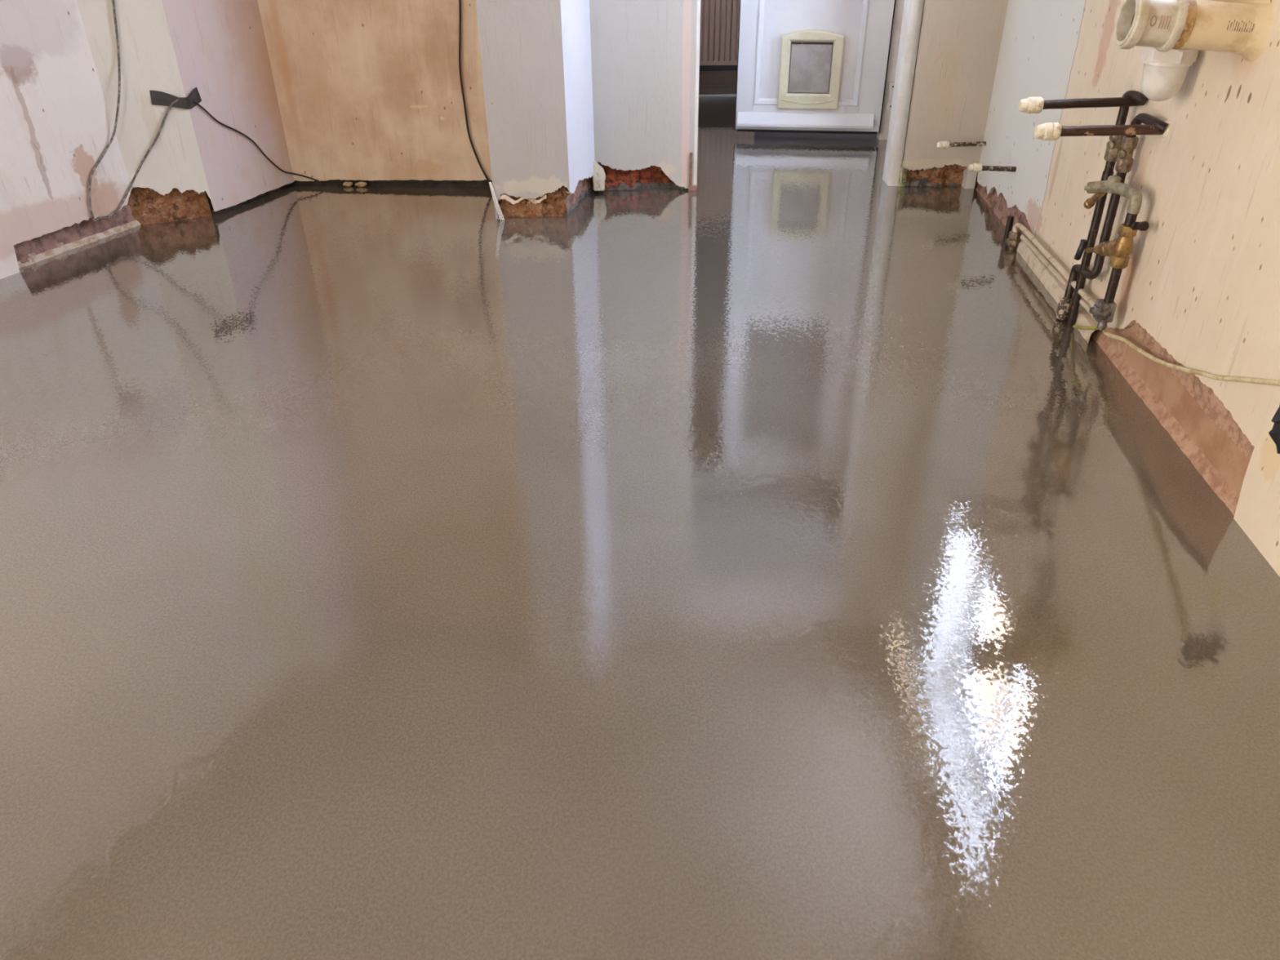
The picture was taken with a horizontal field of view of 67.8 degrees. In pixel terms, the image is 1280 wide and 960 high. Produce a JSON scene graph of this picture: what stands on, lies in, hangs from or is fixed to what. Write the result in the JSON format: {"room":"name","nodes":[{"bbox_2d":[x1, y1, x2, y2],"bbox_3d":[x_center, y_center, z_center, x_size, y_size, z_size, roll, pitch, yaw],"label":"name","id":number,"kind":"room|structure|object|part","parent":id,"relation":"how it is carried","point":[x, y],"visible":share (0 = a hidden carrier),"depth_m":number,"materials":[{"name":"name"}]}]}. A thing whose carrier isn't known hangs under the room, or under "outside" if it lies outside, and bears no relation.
{"room":"building under construction","nodes":[
{"label":"building under construction","id":0,"kind":"room"},
{"bbox_2d":[0,0,140,279],"bbox_3d":[-2.446,-1.468,2.197,0.165,2.470,2.455,13,35,20],"label":"wall","id":1,"kind":"structure","parent":0,"point":[55,122],"depth_m":3.27,"materials":[{"name":"white paint"}]},
{"bbox_2d":[88,0,120,222],"bbox_3d":[-1.912,-1.328,3.376,0.046,0.756,0.305,23,39,32],"label":"cable","id":2,"kind":"object","parent":1,"relation":"attached to","point":[113,1],"visible":1,"depth_m":3.42,"materials":[{"name":"grey plastic"}]},
{"bbox_2d":[75,0,213,225],"bbox_3d":[-1.897,-2.056,3.113,0.386,2.470,0.165,-14,35,-20],"label":"wall","id":3,"kind":"structure","parent":0,"point":[171,184],"depth_m":3.49,"materials":[{"name":"beige paint"}]},
{"bbox_2d":[95,86,321,222],"bbox_3d":[-1.687,-1.284,3.694,0.147,0.473,0.953,22,39,31],"label":"cable","id":4,"kind":"object","parent":3,"relation":"attached to","point":[157,98],"visible":1,"depth_m":3.53,"materials":[{"name":"black plastic"}]},
{"bbox_2d":[161,0,293,216],"bbox_3d":[-1.655,-2.228,3.379,0.165,2.470,0.605,11,34,18],"label":"wall","id":5,"kind":"structure","parent":0,"point":[220,49],"depth_m":3.73,"materials":[{"name":"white paint"}]},
{"bbox_2d":[257,0,492,186],"bbox_3d":[-1.064,-2.332,3.533,1.127,2.470,0.165,2,33,4],"label":"wall","id":6,"kind":"structure","parent":0,"point":[369,91],"depth_m":3.90,"materials":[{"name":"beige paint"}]},
{"bbox_2d":[458,0,490,182],"bbox_3d":[-0.681,-1.586,3.859,0.090,0.765,0.008,2,33,4],"label":"cable","id":7,"kind":"object","parent":6,"relation":"attached to","point":[460,1],"visible":0.95,"depth_m":3.86,"materials":[{"name":"black plastic"}]},
{"bbox_2d":[475,0,569,220],"bbox_3d":[-0.434,-2.084,3.130,0.307,2.470,0.175,-1,32,0],"label":"wall","id":8,"kind":"structure","parent":0,"point":[521,41],"depth_m":3.49,"materials":[{"name":"paint"}]},
{"bbox_2d":[560,0,595,217],"bbox_3d":[-0.308,-2.173,3.269,0.165,2.470,0.460,7,33,12],"label":"wall","id":9,"kind":"structure","parent":0,"point":[575,14],"depth_m":3.64,"materials":[{"name":"paint"}]},
{"bbox_2d":[0,94,1279,959],"bbox_3d":[-1.211,-0.234,2.541,6.217,0.046,7.956,-1,32,0],"label":"floor","id":10,"kind":"structure","parent":0,"point":[762,561],"depth_m":1.76,"materials":[{"name":"grey concrete"}]},
{"bbox_2d":[342,181,352,186],"bbox_3d":[-1.266,-1.282,4.130,0.042,0.022,0.030,-1,32,0],"label":"lump","id":11,"kind":"object","parent":10,"relation":"on","point":[345,184],"visible":1,"depth_m":4.12,"materials":[{"name":"beige stone"}]},
{"bbox_2d":[355,181,367,186],"bbox_3d":[-1.207,-1.281,4.125,0.054,0.021,0.027,-1,32,0],"label":"lump","id":12,"kind":"object","parent":10,"relation":"on","point":[361,184],"visible":1,"depth_m":4.12,"materials":[{"name":"beige stone"}]},
{"bbox_2d":[1066,90,1147,326],"bbox_3d":[1.269,-0.715,2.610,0.042,0.664,0.089,-11,34,-16],"label":"riser pipe","id":13,"kind":"object","parent":10,"relation":"on","point":[1113,145],"visible":0.75,"depth_m":2.60,"materials":[{"name":"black metal"}]},
{"bbox_2d":[1056,113,1168,320],"bbox_3d":[1.257,-0.676,2.581,0.054,0.634,0.305,-1,32,0],"label":"riser pipe","id":14,"kind":"object","parent":10,"relation":"on","point":[1124,162],"visible":0.87,"depth_m":2.52,"materials":[{"name":"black metal"}]},
{"bbox_2d":[699,65,737,71],"bbox_3d":[0.661,-3.415,5.188,2.600,2.450,0.100,-1,32,0],"label":"wall","id":15,"kind":"structure","parent":0,"point":[702,68],"depth_m":5.72,"materials":[{"name":"grey paint"}]},
{"bbox_2d":[698,71,737,94],"bbox_3d":[0.693,-2.403,5.759,2.320,0.130,0.022,-1,32,0],"label":"baseboard","id":16,"kind":"structure","parent":15,"relation":"attached to","point":[710,82],"depth_m":5.75,"materials":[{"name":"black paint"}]},
{"bbox_2d":[699,0,739,65],"bbox_3d":[0.206,-2.723,5.500,0.975,0.600,0.109,-1,32,0],"label":"radiator","id":17,"kind":"object","parent":15,"relation":"attached to","point":[719,19],"visible":0.24,"depth_m":5.52,"materials":[{"name":"beige metal"}]},
{"bbox_2d":[589,0,1008,190],"bbox_3d":[0.614,-2.284,3.426,1.830,2.470,0.275,-3,32,-3],"label":"wall","id":18,"kind":"structure","parent":0,"point":[643,52],"depth_m":3.80,"materials":[{"name":"paint"}]},
{"bbox_2d":[592,160,605,191],"bbox_3d":[-0.171,-1.273,3.969,0.055,0.122,0.051,-1,32,0],"label":"stub","id":19,"kind":"object","parent":18,"relation":"attached to","point":[599,176],"visible":1,"depth_m":3.95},
{"bbox_2d":[688,152,697,191],"bbox_3d":[0.222,-1.289,3.987,0.036,0.158,0.020,-1,32,0],"label":"strip","id":20,"kind":"object","parent":18,"relation":"attached to","point":[691,187],"visible":1,"depth_m":4.00,"materials":[{"name":"paint"}]},
{"bbox_2d":[882,0,924,186],"bbox_3d":[1.080,-2.163,3.535,0.073,2.100,0.117,-1,32,0],"label":"pipe","id":21,"kind":"object","parent":18,"relation":"attached to","point":[913,9],"visible":0.93,"depth_m":3.87,"materials":[{"name":"white paint"}]},
{"bbox_2d":[936,140,986,148],"bbox_3d":[1.310,-1.358,3.846,0.237,0.033,0.030,-8,33,-11],"label":"pipe","id":22,"kind":"object","parent":18,"relation":"attached to","point":[945,144],"visible":0.98,"depth_m":3.84,"materials":[{"name":"brown metal"}]},
{"bbox_2d":[961,165,977,188],"bbox_3d":[1.242,-2.523,3.773,0.306,2.450,0.979,-1,32,0],"label":"wall","id":23,"kind":"structure","parent":0,"point":[969,177],"depth_m":4.00,"materials":[{"name":"white paint"}]},
{"bbox_2d":[975,0,1279,577],"bbox_3d":[1.294,-0.771,1.032,0.264,2.470,5.792,2,33,4],"label":"wall","id":24,"kind":"structure","parent":0,"point":[1198,289],"depth_m":2.23,"materials":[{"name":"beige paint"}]},
{"bbox_2d":[968,163,1016,172],"bbox_3d":[1.289,-1.136,3.463,0.200,0.039,0.032,-5,33,-7],"label":"pipe","id":25,"kind":"object","parent":24,"relation":"attached to","point":[975,167],"visible":0.97,"depth_m":3.45,"materials":[{"name":"black metal"}]},
{"bbox_2d":[1002,215,1096,307],"bbox_3d":[1.294,-0.667,3.034,0.043,0.130,0.892,1,32,3],"label":"pipe","id":26,"kind":"object","parent":24,"relation":"attached to","point":[1011,238],"visible":0.96,"depth_m":3.17,"materials":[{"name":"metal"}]},
{"bbox_2d":[1020,235,1093,318],"bbox_3d":[1.296,-0.640,2.963,0.016,0.038,0.799,2,33,4],"label":"pipe","id":27,"kind":"object","parent":24,"relation":"attached to","point":[1036,251],"visible":0.78,"depth_m":3.00,"materials":[{"name":"beige plastic"}]},
{"bbox_2d":[1017,96,1144,113],"bbox_3d":[1.146,-0.964,2.451,0.330,0.044,0.041,3,33,5],"label":"pipe","id":28,"kind":"object","parent":24,"relation":"attached to","point":[1033,104],"visible":0.98,"depth_m":2.44,"materials":[{"name":"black metal"}]},
{"bbox_2d":[1034,120,1170,140],"bbox_3d":[1.134,-0.853,2.325,0.328,0.049,0.043,2,33,4],"label":"pipe","id":29,"kind":"object","parent":24,"relation":"attached to","point":[1047,131],"visible":0.98,"depth_m":2.32,"materials":[{"name":"brown metal"}]},
{"bbox_2d":[1074,175,1149,330],"bbox_3d":[1.199,-0.601,2.503,0.087,0.373,0.290,-4,33,-5],"label":"pipe","id":30,"kind":"object","parent":24,"relation":"attached to","point":[1119,249],"visible":1,"depth_m":2.44,"materials":[{"name":"grey metal"}]},
{"bbox_3d":[1.196,-0.624,2.586,0.023,0.054,0.026,-1,32,0],"label":"valve handle","id":31,"kind":"part","parent":30,"relation":"part of","materials":[{"name":"black rubber"}]},
{"bbox_2d":[1072,324,1097,329],"bbox_3d":[1.236,-0.429,2.648,0.025,0.106,0.222,4,33,7],"label":"earth wire","id":32,"kind":"object","parent":30,"relation":"attached to","point":[1083,327],"visible":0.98,"depth_m":2.61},
{"bbox_2d":[1102,328,1279,386],"bbox_3d":[1.234,-0.283,2.138,0.044,0.286,0.872,0,32,2],"label":"earth wire","id":33,"kind":"object","parent":24,"relation":"attached to","point":[1271,382],"visible":0.96,"depth_m":2.11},
{"bbox_2d":[1114,0,1274,62],"bbox_3d":[1.137,-0.926,1.942,0.300,0.134,0.122,3,33,5],"label":"pipe","id":34,"kind":"object","parent":24,"relation":"attached to","point":[1244,30],"visible":1,"depth_m":1.90,"materials":[{"name":"beige plastic"}]},
{"bbox_2d":[1140,46,1199,101],"bbox_3d":[1.206,-1.044,2.124,0.104,0.378,0.114,-1,32,0],"label":"trap","id":35,"kind":"object","parent":34,"relation":"attached to","point":[1164,74],"visible":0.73,"depth_m":2.16,"materials":[{"name":"white plastic"}]},
{"bbox_2d":[1208,0,1271,4],"bbox_3d":[1.218,-0.986,1.993,0.066,0.113,0.230,-10,34,-14],"label":"pipe","id":36,"kind":"object","parent":24,"relation":"attached to","point":[1247,2],"visible":0.05,"depth_m":1.92,"materials":[{"name":"beige plastic"}]},
{"bbox_2d":[1268,404,1279,453],"bbox_3d":[1.181,-0.099,1.732,0.062,0.105,0.066,26,41,35],"label":"connector","id":37,"kind":"object","parent":24,"relation":"attached to","point":[1274,433],"visible":1,"depth_m":1.73,"materials":[{"name":"black plastic"}]},
{"bbox_3d":[0.603,-2.758,4.146,2.029,2.460,0.110,-1,32,0],"label":"surround","id":38,"kind":"object","parent":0,"visible":0},
{"bbox_2d":[693,0,700,184],"bbox_3d":[0.217,-2.342,3.833,0.020,2.100,0.860,-1,32,0],"label":"lining","id":39,"kind":"object","parent":38,"relation":"attached to","point":[698,24],"visible":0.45,"depth_m":3.82,"materials":[{"name":"white paint"}]},
{"bbox_2d":[734,0,904,140],"bbox_3d":[0.740,-2.565,4.240,1.100,2.030,0.136,1,32,3],"label":"door","id":40,"kind":"structure","parent":38,"relation":"attached to","point":[804,66],"depth_m":4.58,"materials":[{"name":"white plastic"}]},
{"bbox_3d":[0.814,-2.143,4.530,0.548,0.715,0.033,4,33,7],"label":"panel","id":41,"kind":"part","parent":40,"relation":"part of","materials":[{"name":"white plastic"}]},
{"bbox_3d":[0.819,-2.075,4.529,0.196,0.008,0.008,4,33,7],"label":"pivot rod","id":42,"kind":"part","parent":40,"relation":"part of","materials":[{"name":"brown metal"}]},
{"bbox_3d":[0.738,-2.554,4.223,1.096,2.030,0.110,-1,32,0],"label":"frame","id":43,"kind":"part","parent":40,"relation":"part of","materials":[{"name":"white wood"}]}
]}

